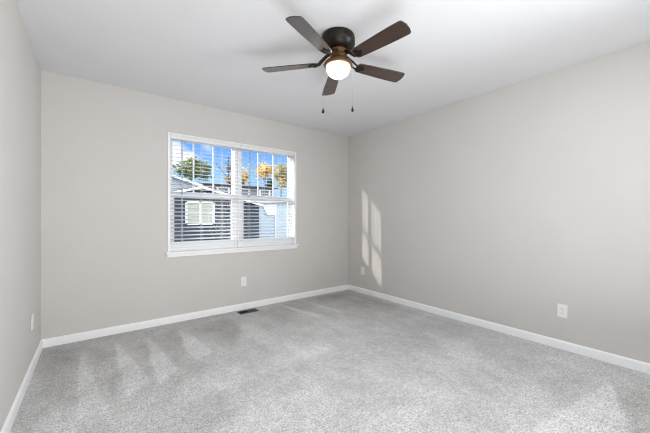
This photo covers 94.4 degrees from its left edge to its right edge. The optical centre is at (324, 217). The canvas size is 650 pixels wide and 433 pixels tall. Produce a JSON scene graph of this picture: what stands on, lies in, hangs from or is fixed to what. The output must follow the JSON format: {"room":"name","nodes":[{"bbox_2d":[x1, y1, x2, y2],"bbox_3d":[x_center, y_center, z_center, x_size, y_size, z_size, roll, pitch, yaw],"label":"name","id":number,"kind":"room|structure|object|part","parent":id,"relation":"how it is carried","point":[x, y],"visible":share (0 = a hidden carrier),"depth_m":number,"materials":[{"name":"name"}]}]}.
{"room":"empty bedroom","nodes":[
{"label":"empty bedroom","id":0,"kind":"room"},
{"bbox_2d":[0,0,40,431],"bbox_3d":[-1.265,-0.080,0.958,0.100,2.440,4.160,0,0,-37],"label":"wall","id":1,"kind":"structure","parent":0,"point":[20,70],"depth_m":1.86,"materials":[{"name":"paint"}]},
{"bbox_2d":[0,340,42,432],"bbox_3d":[-1.246,1.103,1.027,0.014,0.074,4.046,0,0,-37],"label":"baseboard","id":2,"kind":"structure","parent":1,"relation":"attached to","point":[9,421],"depth_m":1.86,"materials":[{"name":"white paint"}]},
{"bbox_2d":[31,313,33,330],"bbox_3d":[-2.192,0.779,2.257,0.009,0.117,0.072,0,0,-37],"label":"electrical outlet","id":3,"kind":"object","parent":1,"relation":"attached to","point":[32,315],"visible":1,"depth_m":2.24,"materials":[{"name":"plastic"}]},
{"bbox_2d":[41,70,347,338],"bbox_3d":[-1.091,-0.080,3.775,3.802,2.440,0.100,0,0,-37],"label":"wall","id":4,"kind":"structure","parent":0,"point":[105,263],"depth_m":3.10,"materials":[{"name":"paint"}]},
{"bbox_2d":[41,285,347,347],"bbox_3d":[-1.056,1.103,3.729,3.602,0.074,0.014,0,0,-37],"label":"baseboard","id":5,"kind":"structure","parent":4,"relation":"attached to","point":[54,341],"depth_m":3.27,"materials":[{"name":"white paint"}]},
{"bbox_2d":[170,139,237,250],"bbox_3d":[-1.425,-0.273,3.562,0.792,1.282,0.052,0,0,-37],"label":"window","id":6,"kind":"structure","parent":4,"relation":"in","point":[223,244],"depth_m":3.61,"materials":[{"name":"white plastic"}]},
{"bbox_3d":[-1.440,-0.577,3.573,0.717,0.634,0.016,0,0,-37],"label":"sash","id":7,"kind":"part","parent":6,"relation":"part of","materials":[{"name":"clear glass"}]},
{"bbox_3d":[-1.428,0.024,3.557,0.717,0.617,0.021,0,0,-37],"label":"sash","id":8,"kind":"part","parent":6,"relation":"part of","materials":[{"name":"white plastic"}]},
{"bbox_2d":[170,134,240,243],"bbox_3d":[-1.376,-0.315,3.523,0.788,1.194,0.080,0,0,-37],"label":"window blind","id":9,"kind":"object","parent":6,"relation":"attached to","point":[172,136],"visible":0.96,"depth_m":3.48,"materials":[{"name":"white plastic"}]},
{"bbox_3d":[-1.600,-0.305,3.367,0.003,1.150,0.056,0,0,-37],"label":"ladder cord","id":10,"kind":"part","parent":9,"relation":"part of","materials":[{"name":"white fabric"}]},
{"bbox_3d":[-1.384,0.273,3.533,0.780,0.018,0.050,0,0,-37],"label":"rail","id":11,"kind":"part","parent":9,"relation":"part of","materials":[{"name":"white plastic"}]},
{"bbox_2d":[168,132,295,251],"bbox_3d":[-1.074,-0.279,3.770,1.622,1.294,0.088,0,0,-37],"label":"trim","id":12,"kind":"structure","parent":4,"relation":"attached to","point":[169,133],"depth_m":4.05,"materials":[{"name":"white paint"}]},
{"bbox_2d":[165,244,298,257],"bbox_3d":[-1.067,0.397,3.761,1.670,0.057,0.112,0,0,-37],"label":"trim","id":13,"kind":"structure","parent":4,"relation":"attached to","point":[283,246],"depth_m":3.63,"materials":[{"name":"white paint"}]},
{"bbox_2d":[241,277,245,286],"bbox_3d":[-1.016,0.795,3.764,0.072,0.117,0.009,0,0,-37],"label":"electrical outlet","id":14,"kind":"object","parent":4,"relation":"attached to","point":[243,279],"visible":1,"depth_m":3.76,"materials":[{"name":"plastic"}]},
{"bbox_2d":[238,149,291,246],"bbox_3d":[-0.788,-0.273,4.050,0.808,1.282,0.052,0,0,-37],"label":"window","id":15,"kind":"structure","parent":4,"relation":"in","point":[244,243],"depth_m":3.99,"materials":[{"name":"white plastic"}]},
{"bbox_3d":[-0.800,-0.577,4.063,0.717,0.634,0.016,0,0,-37],"label":"sash","id":16,"kind":"part","parent":15,"relation":"part of","materials":[{"name":"clear glass"}]},
{"bbox_3d":[-0.788,0.024,4.047,0.717,0.617,0.021,0,0,-37],"label":"sash","id":17,"kind":"part","parent":15,"relation":"part of","materials":[{"name":"white plastic"}]},
{"bbox_2d":[239,145,294,240],"bbox_3d":[-0.752,-0.315,4.001,0.774,1.194,0.080,0,0,-37],"label":"window blind","id":18,"kind":"object","parent":15,"relation":"attached to","point":[245,147],"visible":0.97,"depth_m":3.98,"materials":[{"name":"white plastic"}]},
{"bbox_3d":[-0.760,0.273,4.011,0.766,0.018,0.050,0,0,-37],"label":"rail","id":19,"kind":"part","parent":18,"relation":"part of","materials":[{"name":"white plastic"}]},
{"bbox_2d":[10,289,649,432],"bbox_3d":[0.174,1.190,2.123,3.602,0.100,4.060,0,0,-37],"label":"floor","id":20,"kind":"structure","parent":0,"point":[344,361],"depth_m":2.12,"materials":[{"name":"carpet"}]},
{"bbox_2d":[237,308,258,314],"bbox_3d":[-0.940,1.137,3.666,0.236,0.007,0.112,0,0,-37],"label":"floor vent","id":21,"kind":"object","parent":20,"relation":"in","point":[253,309],"visible":1,"depth_m":3.66,"materials":[{"name":"black metal"}]},
{"bbox_2d":[16,0,649,136],"bbox_3d":[0.174,-1.360,2.123,3.802,0.120,4.260,0,0,-37],"label":"ceiling","id":22,"kind":"structure","parent":0,"point":[211,53],"depth_m":2.26,"materials":[{"name":"paint"}]},
{"bbox_2d":[262,16,410,112],"bbox_3d":[0.123,-1.024,2.139,1.090,0.551,1.072,0,0,-37],"label":"ceiling fan","id":23,"kind":"object","parent":22,"relation":"hanging from","point":[336,43],"visible":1,"depth_m":2.07,"materials":[{"name":"brown wood"}]},
{"bbox_3d":[-0.258,-1.111,2.225,0.418,0.006,0.119,0,12,11],"label":"fan blade","id":24,"kind":"part","parent":23,"relation":"part of","materials":[{"name":"brown wood"}]},
{"bbox_3d":[-0.081,-1.111,1.842,0.119,0.006,0.418,13,7,29],"label":"fan blade","id":25,"kind":"part","parent":23,"relation":"part of","materials":[{"name":"brown wood"}]},
{"bbox_3d":[0.051,-1.111,2.512,0.119,0.006,0.418,-12,1,-7],"label":"fan blade","id":26,"kind":"part","parent":23,"relation":"part of","materials":[{"name":"brown wood"}]},
{"bbox_3d":[0.094,-1.042,2.155,0.174,0.080,0.174,0,0,-37],"label":"lamp shade","id":27,"kind":"part","parent":23,"relation":"part of","materials":[{"name":"white glass"}]},
{"bbox_3d":[0.193,-0.950,2.155,0.014,0.305,0.006,0,0,0],"label":"pull chain","id":28,"kind":"part","parent":23,"relation":"part of","materials":[{"name":"metal"}]},
{"bbox_3d":[0.420,-1.111,2.306,0.418,0.006,0.119,0,-12,-25],"label":"fan blade","id":29,"kind":"part","parent":23,"relation":"part of","materials":[{"name":"brown wood"}]},
{"bbox_3d":[0.338,-1.111,1.892,0.119,0.006,0.418,16,-11,-42],"label":"fan blade","id":30,"kind":"part","parent":23,"relation":"part of","materials":[{"name":"brown wood"}]},
{"bbox_2d":[348,41,649,362],"bbox_3d":[1.674,-0.080,3.209,0.100,2.440,4.160,0,0,-37],"label":"wall","id":31,"kind":"structure","parent":0,"point":[507,205],"depth_m":2.82,"materials":[{"name":"paint"}]},
{"bbox_2d":[348,285,649,373],"bbox_3d":[1.602,1.103,3.209,0.014,0.074,4.046,0,0,-37],"label":"baseboard","id":32,"kind":"structure","parent":31,"relation":"attached to","point":[644,367],"depth_m":2.82,"materials":[{"name":"white paint"}]},
{"bbox_2d":[557,303,567,318],"bbox_3d":[2.061,0.808,2.614,0.009,0.117,0.072,0,0,-37],"label":"electrical outlet","id":33,"kind":"object","parent":31,"relation":"attached to","point":[562,310],"visible":1,"depth_m":2.61,"materials":[{"name":"plastic"}]},
{"label":"outside","id":34,"kind":"structure","parent":0,"visible":0},
{"bbox_3d":[-13.006,1.540,49.871,120.000,0.200,85.000,0,0,-37],"label":"ground","id":35,"kind":"structure","parent":34,"visible":0},
{"bbox_2d":[172,174,203,190],"bbox_3d":[-16.121,-1.365,20.390,12.800,5.610,8.620,0,0,-37],"label":"house","id":36,"kind":"structure","parent":35,"relation":"on","point":[177,177],"depth_m":20.20,"materials":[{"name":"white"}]},
{"bbox_2d":[172,156,214,181],"bbox_3d":[-12.348,-2.192,28.462,3.804,7.264,3.380,0,0,14],"label":"deciduous tree","id":37,"kind":"object","parent":35,"relation":"on","point":[202,164],"visible":0.74,"depth_m":27.80,"materials":[{"name":"green plant"}]},
{"bbox_2d":[174,185,265,241],"bbox_3d":[-7.471,0.105,15.049,5.240,2.670,9.460,0,0,-37],"label":"house","id":38,"kind":"structure","parent":35,"relation":"on","point":[204,189],"depth_m":11.62,"materials":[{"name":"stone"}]},
{"bbox_2d":[187,203,212,222],"bbox_3d":[-4.751,-0.190,11.448,0.920,0.760,0.015,0,0,-37],"label":"window shade","id":39,"kind":"object","parent":38,"relation":"hanging from","point":[188,206],"depth_m":11.40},
{"bbox_2d":[216,157,230,183],"bbox_3d":[-8.984,-2.045,27.128,1.673,6.970,0.320,0,0,-37],"label":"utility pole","id":40,"kind":"object","parent":35,"relation":"on","point":[228,163],"visible":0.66,"depth_m":27.23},
{"bbox_2d":[200,183,278,195],"bbox_3d":[-7.764,-0.685,25.513,7.100,4.250,2.850,0,0,-37],"label":"house","id":41,"kind":"structure","parent":35,"relation":"on","point":[247,188],"depth_m":25.15,"materials":[{"name":"grey"}]},
{"bbox_2d":[242,164,249,184],"bbox_3d":[-9.056,-2.257,33.398,1.434,7.393,1.472,0,0,-22],"label":"deciduous tree","id":42,"kind":"object","parent":35,"relation":"on","point":[246,170],"visible":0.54,"depth_m":33.25,"materials":[{"name":"yellow plant"}]},
{"bbox_2d":[251,162,275,186],"bbox_3d":[-5.951,-2.066,29.472,2.348,7.012,2.026,0,0,41],"label":"deciduous tree","id":43,"kind":"object","parent":35,"relation":"on","point":[263,167],"visible":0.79,"depth_m":29.17,"materials":[{"name":"yellow plant"}]},
{"bbox_2d":[266,178,272,186],"bbox_3d":[-5.548,-1.314,30.391,0.913,5.508,0.951,0,0,-18],"label":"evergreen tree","id":44,"kind":"object","parent":35,"relation":"on","point":[270,184],"visible":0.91,"depth_m":30.27,"materials":[{"name":"green plant"}]},
{"bbox_2d":[255,201,286,237],"bbox_3d":[-3.589,0.170,18.665,5.200,2.540,6.400,0,0,-37],"label":"house","id":45,"kind":"structure","parent":35,"relation":"on","point":[283,209],"depth_m":15.51,"materials":[{"name":"blue"}]},
{"bbox_3d":[-2.877,-0.420,15.350,0.740,0.560,0.070,0,0,-37],"label":"gable panel","id":46,"kind":"part","parent":45,"relation":"part of","materials":[{"name":"white"}]},
{"bbox_2d":[271,163,286,196],"bbox_3d":[-5.434,-2.807,37.416,2.808,8.494,2.746,0,0,4],"label":"deciduous tree","id":47,"kind":"object","parent":35,"relation":"on","point":[281,167],"visible":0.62,"depth_m":36.90,"materials":[{"name":"yellow plant"}]}
]}

